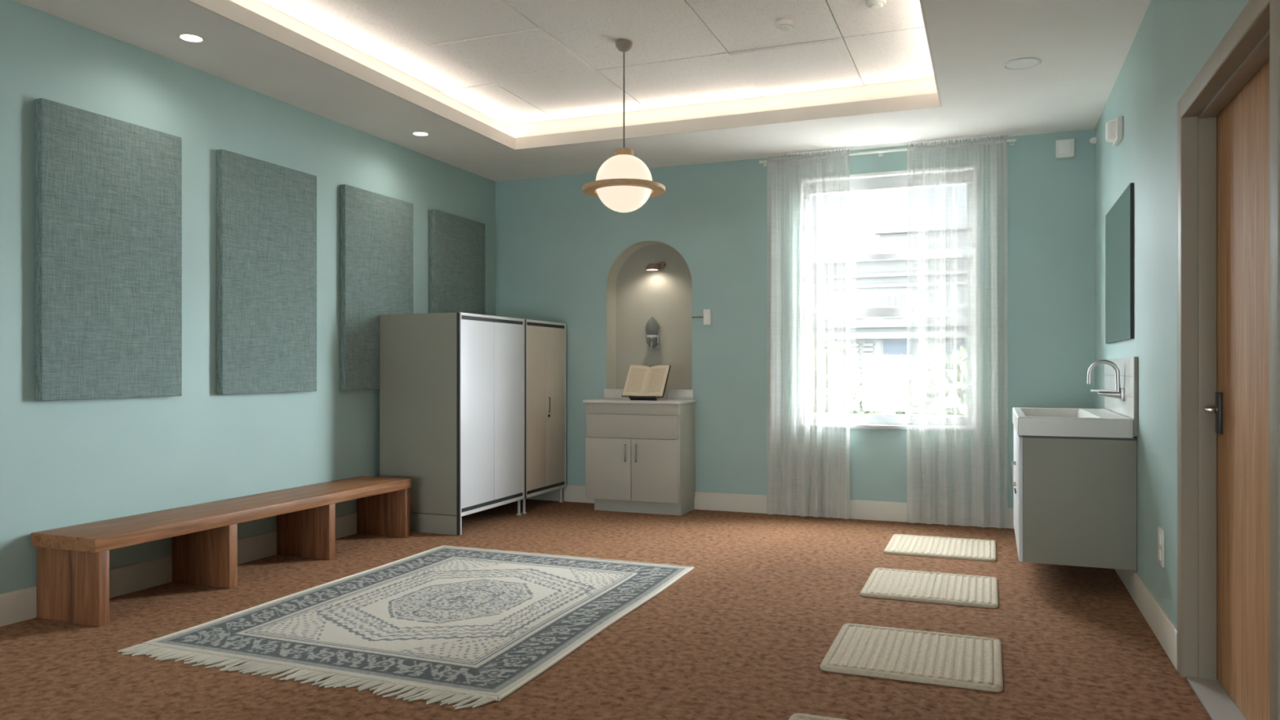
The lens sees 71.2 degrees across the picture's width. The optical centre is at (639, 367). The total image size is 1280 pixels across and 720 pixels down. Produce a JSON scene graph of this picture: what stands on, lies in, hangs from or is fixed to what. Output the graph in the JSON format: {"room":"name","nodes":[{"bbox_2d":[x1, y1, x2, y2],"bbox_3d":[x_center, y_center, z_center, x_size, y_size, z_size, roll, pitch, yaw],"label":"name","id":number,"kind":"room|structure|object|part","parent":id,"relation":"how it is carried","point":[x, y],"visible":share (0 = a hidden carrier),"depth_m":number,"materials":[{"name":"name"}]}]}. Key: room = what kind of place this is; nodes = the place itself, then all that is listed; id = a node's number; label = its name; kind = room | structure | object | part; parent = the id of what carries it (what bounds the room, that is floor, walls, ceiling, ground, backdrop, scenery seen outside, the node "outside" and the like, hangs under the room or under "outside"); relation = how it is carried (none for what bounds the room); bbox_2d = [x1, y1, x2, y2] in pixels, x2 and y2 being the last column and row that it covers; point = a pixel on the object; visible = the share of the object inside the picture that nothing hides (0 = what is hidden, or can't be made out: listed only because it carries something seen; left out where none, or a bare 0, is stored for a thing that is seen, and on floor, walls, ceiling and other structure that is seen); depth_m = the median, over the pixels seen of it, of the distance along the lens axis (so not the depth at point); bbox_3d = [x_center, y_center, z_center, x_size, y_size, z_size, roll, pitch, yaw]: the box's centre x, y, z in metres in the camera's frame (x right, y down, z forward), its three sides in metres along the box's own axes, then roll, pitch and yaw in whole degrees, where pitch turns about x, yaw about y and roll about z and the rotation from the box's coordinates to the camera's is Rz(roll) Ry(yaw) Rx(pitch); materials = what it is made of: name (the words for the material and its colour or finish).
{"room":"prayer room","nodes":[
{"label":"prayer room","id":0,"kind":"room"},
{"bbox_2d":[0,0,495,594],"bbox_3d":[-3.866,-0.415,1.564,0.120,3.370,14.330,0,0,21],"label":"wall","id":1,"kind":"structure","parent":0,"point":[64,463],"depth_m":4.89,"materials":[{"name":"teal paint"}]},
{"bbox_2d":[35,97,182,400],"bbox_3d":[-2.631,-0.545,4.477,0.048,1.394,0.768,0,0,21],"label":"acoustic panel","id":2,"kind":"object","parent":1,"relation":"attached to","point":[108,190],"visible":1,"depth_m":4.40,"materials":[{"name":"grey fabric"}]},
{"bbox_2d":[0,512,432,626],"bbox_3d":[-3.828,1.079,1.474,0.015,0.142,13.950,0,0,21],"label":"baseboard","id":3,"kind":"structure","parent":1,"relation":"attached to","point":[20,605],"depth_m":4.65,"materials":[{"name":"paint"}]},
{"bbox_2d":[216,149,316,394],"bbox_3d":[-2.252,-0.545,5.443,0.048,1.394,0.768,0,0,21],"label":"acoustic panel","id":4,"kind":"object","parent":1,"relation":"attached to","point":[266,212],"visible":1,"depth_m":5.36,"materials":[{"name":"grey fabric"}]},
{"bbox_2d":[339,184,413,390],"bbox_3d":[-1.873,-0.545,6.410,0.048,1.394,0.768,0,0,21],"label":"acoustic panel","id":5,"kind":"object","parent":1,"relation":"attached to","point":[376,229],"visible":0.78,"depth_m":6.28,"materials":[{"name":"grey fabric"}]},
{"bbox_2d":[428,209,484,315],"bbox_3d":[-1.496,-0.545,7.371,0.048,1.394,0.768,0,0,21],"label":"acoustic panel","id":6,"kind":"object","parent":1,"relation":"attached to","point":[456,244],"visible":0.54,"depth_m":7.28,"materials":[{"name":"grey fabric"}]},
{"bbox_2d":[13,0,1151,181],"bbox_3d":[-1.609,-1.810,0.604,4.783,0.300,13.950,0,0,21],"label":"ceiling","id":7,"kind":"structure","parent":0,"point":[497,87],"depth_m":5.38,"materials":[{"name":"paint"}]},
{"bbox_2d":[177,32,205,42],"bbox_3d":[-2.253,-1.656,4.493,0.128,0.006,0.128,0,0,21],"label":"recessed light","id":8,"kind":"object","parent":7,"relation":"in","point":[191,37],"visible":1,"depth_m":4.49,"materials":[{"name":"white paint"}]},
{"bbox_2d":[411,131,430,136],"bbox_3d":[-1.552,-1.656,6.332,0.128,0.006,0.128,0,0,21],"label":"recessed light","id":9,"kind":"object","parent":7,"relation":"in","point":[415,133],"visible":1,"depth_m":6.32,"materials":[{"name":"white paint"}]},
{"bbox_2d":[582,40,665,212],"bbox_3d":[-0.093,-1.399,5.205,0.482,0.985,0.482,0,0,21],"label":"pendant lamp","id":10,"kind":"object","parent":7,"relation":"hanging from","point":[624,183],"visible":1,"depth_m":5.10,"materials":[{"name":"white glass"}]},
{"bbox_3d":[-0.093,-1.548,5.205,0.009,0.595,0.009,0,0,21],"label":"cord","id":11,"kind":"part","parent":10,"relation":"part of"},
{"bbox_3d":[-0.093,-1.072,5.205,0.332,0.332,0.332,0,0,21],"label":"globe","id":12,"kind":"part","parent":10,"relation":"part of","materials":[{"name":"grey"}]},
{"bbox_2d":[775,18,794,31],"bbox_3d":[0.795,-1.875,4.909,0.104,0.042,0.104,0,0,21],"label":"smoke detector","id":13,"kind":"object","parent":7,"relation":"attached to","point":[784,24],"visible":1,"depth_m":4.88,"materials":[{"name":"white plastic"}]},
{"bbox_2d":[865,0,886,9],"bbox_3d":[1.215,-1.875,4.610,0.104,0.042,0.104,0,0,21],"label":"smoke detector","id":14,"kind":"object","parent":7,"relation":"attached to","point":[872,4],"visible":1,"depth_m":4.59,"materials":[{"name":"white plastic"}]},
{"bbox_2d":[1003,57,1041,70],"bbox_3d":[2.082,-1.656,4.877,0.194,0.006,0.194,0,0,21],"label":"ceiling speaker","id":15,"kind":"object","parent":7,"relation":"in","point":[1021,63],"visible":1,"depth_m":4.87,"materials":[{"name":"white paint"}]},
{"bbox_2d":[0,498,1212,719],"bbox_3d":[-1.665,1.210,0.599,4.883,0.120,14.100,0,0,21],"label":"floor","id":16,"kind":"structure","parent":0,"point":[747,633],"depth_m":3.83,"materials":[{"name":"brown carpet"}]},
{"bbox_2d":[31,475,411,626],"bbox_3d":[-2.174,0.953,5.101,0.416,0.395,2.319,0,0,21],"label":"bench","id":17,"kind":"object","parent":16,"relation":"on","point":[73,562],"visible":1,"depth_m":4.71,"materials":[{"name":"brown wood"}]},
{"bbox_3d":[-2.584,0.984,4.073,0.404,0.333,0.053,0,0,21],"label":"leg","id":18,"kind":"part","parent":17,"relation":"part of","materials":[{"name":"brown wood"}]},
{"bbox_3d":[-2.316,0.984,4.756,0.404,0.333,0.053,0,0,21],"label":"leg","id":19,"kind":"part","parent":17,"relation":"part of","materials":[{"name":"brown wood"}]},
{"bbox_3d":[-2.174,0.786,5.101,0.416,0.062,2.319,0,0,21],"label":"seat","id":20,"kind":"part","parent":17,"relation":"part of","materials":[{"name":"brown wood"}]},
{"bbox_3d":[-2.040,0.984,5.460,0.404,0.333,0.053,0,0,21],"label":"leg","id":21,"kind":"part","parent":17,"relation":"part of","materials":[{"name":"brown wood"}]},
{"bbox_3d":[-1.766,0.984,6.156,0.404,0.333,0.053,0,0,21],"label":"leg","id":22,"kind":"part","parent":17,"relation":"part of","materials":[{"name":"brown wood"}]},
{"bbox_2d":[117,545,695,709],"bbox_3d":[-0.898,1.141,4.363,1.720,0.018,2.322,0,0,21],"label":"area rug","id":23,"kind":"object","parent":16,"relation":"on","point":[463,625],"visible":1,"depth_m":3.99,"materials":[{"name":"beige fabric"}]},
{"bbox_2d":[379,312,524,535],"bbox_3d":[-1.379,0.384,6.690,0.664,1.532,0.926,0,0,21],"label":"cabinet","id":24,"kind":"object","parent":16,"relation":"on","point":[452,384],"visible":0.82,"depth_m":6.30,"materials":[{"name":"grey metal"}]},
{"bbox_3d":[-1.552,0.385,6.271,0.646,1.530,0.020,0,0,21],"label":"panel","id":25,"kind":"part","parent":24,"relation":"part of","materials":[{"name":"grey metal"}]},
{"bbox_3d":[-1.162,0.318,6.377,0.020,1.308,0.438,0,0,21],"label":"door","id":26,"kind":"part","parent":24,"relation":"part of","materials":[{"name":"white metal"}]},
{"bbox_3d":[-1.085,0.384,6.582,0.034,1.532,0.912,0,0,21],"label":"edge trim","id":27,"kind":"part","parent":24,"relation":"part of","materials":[{"name":"silver metal"}]},
{"bbox_3d":[-1.001,0.318,6.788,0.020,1.308,0.438,0,0,21],"label":"door","id":28,"kind":"part","parent":24,"relation":"part of","materials":[{"name":"white metal"}]},
{"bbox_2d":[521,319,566,514],"bbox_3d":[-1.065,0.384,7.464,0.662,1.532,0.731,0,0,21],"label":"cabinet","id":29,"kind":"object","parent":16,"relation":"on","point":[545,342],"visible":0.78,"depth_m":7.33,"materials":[{"name":"grey metal"}]},
{"bbox_3d":[-0.840,0.318,7.199,0.020,1.308,0.341,0,0,21],"label":"door","id":30,"kind":"part","parent":29,"relation":"part of","materials":[{"name":"beige laminate"}]},
{"bbox_3d":[-0.714,0.318,7.519,0.020,1.308,0.341,0,0,21],"label":"door","id":31,"kind":"part","parent":29,"relation":"part of","materials":[{"name":"beige laminate"}]},
{"bbox_2d":[582,388,697,515],"bbox_3d":[-0.002,0.664,7.227,0.826,0.972,0.443,0,0,21],"label":"base cabinet","id":32,"kind":"object","parent":16,"relation":"on","point":[640,454],"visible":1,"depth_m":7.06,"materials":[{"name":"grey laminate"}]},
{"bbox_3d":[-0.252,0.802,7.129,0.391,0.486,0.020,0,0,21],"label":"door","id":33,"kind":"part","parent":32,"relation":"part of","materials":[{"name":"grey laminate"}]},
{"bbox_3d":[-0.119,0.670,7.051,0.010,0.140,0.029,0,0,21],"label":"handle","id":34,"kind":"part","parent":32,"relation":"part of","materials":[{"name":"silver metal"}]},
{"bbox_3d":[-0.068,0.322,7.059,0.794,0.086,0.016,0,0,21],"label":"rail","id":35,"kind":"part","parent":32,"relation":"part of","materials":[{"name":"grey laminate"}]},
{"bbox_3d":[-0.066,0.462,7.056,0.765,0.185,0.020,0,0,21],"label":"drawer","id":36,"kind":"part","parent":32,"relation":"part of","materials":[{"name":"grey laminate"}]},
{"bbox_3d":[-0.035,0.670,7.018,0.010,0.140,0.029,0,0,21],"label":"handle","id":37,"kind":"part","parent":32,"relation":"part of","materials":[{"name":"silver metal"}]},
{"bbox_2d":[582,398,697,404],"bbox_3d":[0.002,0.268,7.235,0.826,0.022,0.426,0,0,21],"label":"countertop","id":38,"kind":"structure","parent":32,"relation":"on","point":[598,400],"depth_m":7.07,"materials":[{"name":"white stone"}]},
{"bbox_2d":[628,395,657,400],"bbox_3d":[0.065,0.164,7.177,0.226,0.186,0.295,0,0,21],"label":"book stand","id":39,"kind":"object","parent":38,"relation":"on","point":[631,397],"visible":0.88,"depth_m":7.05,"materials":[{"name":"metal"}]},
{"bbox_2d":[621,364,671,397],"bbox_3d":[0.050,0.110,7.140,0.366,0.264,0.196,0,0,21],"label":"open book","id":40,"kind":"object","parent":39,"relation":"on","point":[641,380],"visible":1,"depth_m":7.13,"materials":[{"name":"paper"}]},
{"bbox_3d":[0.116,0.802,6.985,0.391,0.486,0.020,0,0,21],"label":"door","id":41,"kind":"part","parent":32,"relation":"part of","materials":[{"name":"grey laminate"}]},
{"bbox_2d":[788,712,847,719],"bbox_3d":[0.691,1.140,2.543,0.653,0.019,0.634,0,0,21],"label":"floor mat","id":42,"kind":"object","parent":16,"relation":"on","point":[799,716],"visible":1,"depth_m":2.90,"materials":[{"name":"beige fabric"}]},
{"bbox_2d":[819,622,1003,692],"bbox_3d":[1.097,1.140,3.577,0.653,0.019,0.634,0,0,21],"label":"floor mat","id":43,"kind":"object","parent":16,"relation":"on","point":[949,660],"visible":1,"depth_m":3.51,"materials":[{"name":"beige fabric"}]},
{"bbox_2d":[859,567,998,608],"bbox_3d":[1.522,1.140,4.679,0.653,0.019,0.634,0,0,21],"label":"floor mat","id":44,"kind":"object","parent":16,"relation":"on","point":[970,590],"visible":1,"depth_m":4.62,"materials":[{"name":"beige fabric"}]},
{"bbox_2d":[883,533,996,561],"bbox_3d":[1.923,1.140,5.712,0.653,0.019,0.634,0,0,21],"label":"floor mat","id":45,"kind":"object","parent":16,"relation":"on","point":[899,544],"visible":1,"depth_m":5.65,"materials":[{"name":"beige fabric"}]},
{"bbox_2d":[495,128,1094,508],"bbox_3d":[1.104,-0.415,7.140,5.103,3.370,0.200,0,0,21],"label":"wall","id":46,"kind":"structure","parent":0,"point":[562,255],"depth_m":7.21,"materials":[{"name":"teal paint"}]},
{"bbox_2d":[604,388,693,399],"bbox_3d":[0.067,0.217,7.428,0.790,0.078,0.019,0,0,21],"label":"backsplash","id":47,"kind":"structure","parent":46,"relation":"attached to","point":[608,393],"depth_m":7.35,"materials":[{"name":"white stone"}]},
{"bbox_2d":[644,316,659,350],"bbox_3d":[0.107,-0.293,7.580,0.127,0.283,0.113,0,0,21],"label":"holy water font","id":48,"kind":"object","parent":46,"relation":"attached to","point":[651,329],"visible":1,"depth_m":7.54,"materials":[{"name":"silver glass"}]},
{"bbox_3d":[0.104,-0.356,7.573,0.122,0.156,0.098,0,0,21],"label":"bulb","id":49,"kind":"part","parent":48,"relation":"part of","materials":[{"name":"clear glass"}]},
{"bbox_2d":[647,337,657,347],"bbox_3d":[0.104,-0.215,7.573,0.092,0.086,0.074,0,0,21],"label":"cup","id":50,"kind":"object","parent":48,"relation":"on","point":[652,342],"depth_m":7.55,"materials":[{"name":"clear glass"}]},
{"bbox_2d":[644,259,665,271],"bbox_3d":[0.121,-0.866,7.547,0.123,0.088,0.183,0,0,33],"label":"wall lamp","id":51,"kind":"object","parent":46,"relation":"attached to","point":[652,266],"visible":1,"depth_m":7.51,"materials":[{"name":"brown metal"}]},
{"bbox_3d":[0.103,-0.851,7.521,0.120,0.058,0.120,0,0,21],"label":"lamp shade","id":52,"kind":"part","parent":51,"relation":"part of","materials":[{"name":"brown metal"}]},
{"bbox_2d":[691,309,711,324],"bbox_3d":[0.495,-0.410,7.251,0.163,0.124,0.035,0,0,21],"label":"switch box","id":53,"kind":"object","parent":46,"relation":"attached to","point":[707,313],"visible":1,"depth_m":7.22,"materials":[{"name":"white plastic"}]},
{"bbox_2d":[526,484,1013,528],"bbox_3d":[0.935,1.079,7.091,4.753,0.142,0.015,0,0,21],"label":"baseboard","id":54,"kind":"structure","parent":46,"relation":"attached to","point":[860,509],"depth_m":7.11,"materials":[{"name":"paint"}]},
{"bbox_2d":[759,137,1016,166],"bbox_3d":[1.812,-1.613,6.702,1.856,0.035,0.098,0,0,21],"label":"curtain rod","id":55,"kind":"object","parent":46,"relation":"attached to","point":[1011,141],"visible":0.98,"depth_m":6.67,"materials":[{"name":"white plastic"}]},
{"bbox_2d":[766,148,850,519],"bbox_3d":[1.288,-0.259,6.870,0.642,2.794,0.081,0,0,21],"label":"curtain","id":56,"kind":"object","parent":55,"relation":"hanging from","point":[776,275],"visible":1,"depth_m":6.87,"materials":[{"name":"white fabric"}]},
{"bbox_2d":[906,134,1008,528],"bbox_3d":[2.291,-0.259,6.478,0.691,2.794,0.076,0,0,21],"label":"curtain","id":57,"kind":"object","parent":55,"relation":"hanging from","point":[951,433],"visible":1,"depth_m":6.47,"materials":[{"name":"white fabric"}]},
{"bbox_2d":[802,166,977,431],"bbox_3d":[1.863,-0.507,6.778,1.320,1.935,0.140,0,0,21],"label":"window","id":58,"kind":"structure","parent":46,"relation":"in","point":[897,180],"depth_m":6.79,"materials":[{"name":"paint"}]},
{"bbox_3d":[1.852,0.446,6.750,1.320,0.029,0.080,0,0,21],"label":"sill","id":59,"kind":"part","parent":58,"relation":"part of","materials":[{"name":"paint"}]},
{"bbox_3d":[1.876,-0.422,6.811,1.148,0.075,0.060,0,0,21],"label":"meeting rail","id":60,"kind":"part","parent":58,"relation":"part of","materials":[{"name":"paint"}]},
{"bbox_2d":[1055,138,1074,159],"bbox_3d":[2.977,-1.535,6.265,0.118,0.126,0.059,0,0,21],"label":"detector","id":61,"kind":"object","parent":46,"relation":"attached to","point":[1064,148],"visible":1,"depth_m":6.24,"materials":[{"name":"white plastic"}]},
{"bbox_2d":[1094,0,1249,626],"bbox_3d":[0.673,-0.415,-0.291,0.120,3.370,13.950,0,0,21],"label":"wall","id":62,"kind":"structure","parent":0,"point":[1174,40],"depth_m":3.97,"materials":[{"name":"teal paint"}]},
{"bbox_2d":[1010,407,1137,570],"bbox_3d":[2.408,0.626,5.071,0.562,0.747,1.200,0,0,21],"label":"vanity unit","id":63,"kind":"object","parent":62,"relation":"attached to","point":[1073,473],"visible":1,"depth_m":4.52,"materials":[{"name":"grey laminate"}]},
{"bbox_3d":[2.177,0.610,5.217,0.026,0.131,0.012,0,0,21],"label":"handle","id":64,"kind":"part","parent":63,"relation":"part of","materials":[{"name":"silver metal"}]},
{"bbox_3d":[2.139,0.610,5.120,0.026,0.131,0.012,0,0,21],"label":"handle","id":65,"kind":"part","parent":63,"relation":"part of","materials":[{"name":"silver metal"}]},
{"bbox_3d":[2.288,0.679,5.438,0.019,0.637,0.592,0,0,21],"label":"door","id":66,"kind":"part","parent":63,"relation":"part of","materials":[{"name":"white laminate"}]},
{"bbox_3d":[2.070,0.679,4.883,0.019,0.637,0.592,0,0,21],"label":"door","id":67,"kind":"part","parent":63,"relation":"part of","materials":[{"name":"white laminate"}]},
{"bbox_2d":[1012,407,1133,438],"bbox_3d":[2.410,0.300,5.070,0.528,0.094,1.200,0,0,21],"label":"basin","id":68,"kind":"object","parent":63,"relation":"in","point":[1028,422],"depth_m":4.56,"materials":[{"name":"white ceramic"}]},
{"bbox_3d":[2.433,0.353,5.061,0.504,0.012,1.172,0,0,21],"label":"shadow rail","id":69,"kind":"part","parent":63,"relation":"part of","materials":[{"name":"metal"}]},
{"bbox_2d":[1089,137,1096,143],"bbox_3d":[3.112,-1.562,6.148,0.039,0.044,0.044,0,0,21],"label":"sensor","id":70,"kind":"object","parent":62,"relation":"attached to","point":[1093,140],"visible":1,"depth_m":6.13,"materials":[{"name":"white plastic"}]},
{"bbox_2d":[1105,115,1123,146],"bbox_3d":[2.652,-1.315,4.980,0.110,0.120,0.190,0,0,21],"label":"wall sensor","id":71,"kind":"object","parent":62,"relation":"attached to","point":[1114,128],"visible":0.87,"depth_m":4.94,"materials":[{"name":"white plastic"}]},
{"bbox_2d":[1105,182,1133,343],"bbox_3d":[2.677,-0.541,5.007,0.017,0.787,1.044,0,0,21],"label":"wall mirror","id":72,"kind":"object","parent":62,"relation":"attached to","point":[1119,220],"visible":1,"depth_m":4.86,"materials":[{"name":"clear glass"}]},
{"bbox_2d":[1104,356,1137,436],"bbox_3d":[2.662,0.141,4.970,0.018,0.392,1.242,0,0,21],"label":"tile backsplash","id":73,"kind":"structure","parent":62,"relation":"attached to","point":[1128,366],"depth_m":4.67,"materials":[{"name":"white tile"}]},
{"bbox_2d":[1087,360,1124,400],"bbox_3d":[2.487,0.066,4.782,0.174,0.219,0.070,0,0,21],"label":"tap","id":74,"kind":"object","parent":73,"relation":"attached to","point":[1119,393],"visible":1,"depth_m":4.76,"materials":[{"name":"silver metal"}]},
{"bbox_3d":[2.479,0.134,4.785,0.122,0.033,0.026,0,0,21],"label":"lever","id":75,"kind":"part","parent":74,"relation":"part of","materials":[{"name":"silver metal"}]},
{"bbox_3d":[2.482,0.047,4.784,0.163,0.182,0.032,0,0,21],"label":"spout","id":76,"kind":"part","parent":74,"relation":"part of","materials":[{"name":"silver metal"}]},
{"bbox_3d":[2.561,0.140,4.753,0.016,0.070,0.070,0,0,21],"label":"wall plate","id":77,"kind":"part","parent":74,"relation":"part of","materials":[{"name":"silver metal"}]},
{"bbox_2d":[1115,568,1177,670],"bbox_3d":[0.610,1.079,-0.266,0.015,0.142,13.950,0,0,21],"label":"baseboard","id":78,"kind":"structure","parent":62,"relation":"attached to","point":[1162,625],"depth_m":3.90,"materials":[{"name":"paint"}]},
{"bbox_2d":[1158,526,1164,567],"bbox_3d":[2.197,0.755,3.775,0.010,0.154,0.108,0,0,21],"label":"power outlet","id":79,"kind":"object","parent":62,"relation":"attached to","point":[1161,532],"visible":1,"depth_m":3.75,"materials":[{"name":"white plastic"}]},
{"bbox_2d":[1158,548,1160,560],"bbox_3d":[2.194,0.788,3.776,0.004,0.044,0.038,0,0,21],"label":"socket","id":80,"kind":"object","parent":79,"relation":"attached to","point":[1159,549],"depth_m":3.77,"materials":[{"name":"white plastic"}]},
{"bbox_2d":[1158,533,1160,544],"bbox_3d":[2.194,0.722,3.776,0.004,0.044,0.038,0,0,21],"label":"socket","id":81,"kind":"object","parent":79,"relation":"attached to","point":[1159,534],"depth_m":3.77,"materials":[{"name":"white plastic"}]},
{"bbox_2d":[1177,0,1279,719],"bbox_3d":[1.907,0.102,2.765,0.214,2.217,1.284,0,0,21],"label":"door","id":82,"kind":"structure","parent":62,"relation":"in","point":[1228,116],"depth_m":3.09,"materials":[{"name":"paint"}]},
{"bbox_3d":[2.044,0.151,3.187,0.047,0.026,0.139,0,0,21],"label":"handle","id":83,"kind":"part","parent":82,"relation":"part of","materials":[{"name":"silver metal"}]},
{"bbox_3d":[2.091,0.163,3.229,0.014,0.150,0.056,0,0,21],"label":"lock plate","id":84,"kind":"part","parent":82,"relation":"part of","materials":[{"name":"metal"}]},
{"label":"outside","id":85,"kind":"structure","parent":0,"visible":0},
{"bbox_3d":[14.165,5.300,36.122,120.000,0.300,62.400,0,0,21],"label":"ground","id":86,"kind":"structure","parent":85,"visible":0},
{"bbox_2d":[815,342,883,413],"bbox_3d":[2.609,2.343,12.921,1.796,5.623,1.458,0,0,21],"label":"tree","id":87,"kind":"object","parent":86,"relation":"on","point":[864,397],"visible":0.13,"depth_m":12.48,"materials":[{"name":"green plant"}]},
{"bbox_2d":[815,223,966,414],"bbox_3d":[5.722,1.160,20.754,13.700,7.980,7.180,0,0,21],"label":"building","id":88,"kind":"structure","parent":86,"relation":"on","point":[882,342],"depth_m":17.48,"materials":[{"name":"stone"}]},
{"bbox_3d":[4.599,-0.540,17.891,13.700,4.580,1.030,0,0,21],"label":"cornice","id":89,"kind":"part","parent":88,"relation":"part of","materials":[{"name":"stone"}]},
{"bbox_3d":[5.037,-0.235,17.335,0.620,0.550,0.015,0,0,21],"label":"pane","id":90,"kind":"part","parent":88,"relation":"part of","materials":[{"name":"clear glass"}]},
{"bbox_2d":[815,186,966,254],"bbox_3d":[7.992,-1.150,33.870,9.350,12.600,7.100,0,0,21],"label":"sky","id":91,"kind":"structure","parent":86,"relation":"on","point":[869,211],"depth_m":30.21,"materials":[{"name":"white"}]},
{"bbox_2d":[889,347,964,414],"bbox_3d":[4.335,2.424,12.251,1.820,5.461,1.472,0,0,21],"label":"tree","id":92,"kind":"object","parent":86,"relation":"on","point":[900,408],"visible":0.02,"depth_m":12.29,"materials":[{"name":"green plant"}]}
]}

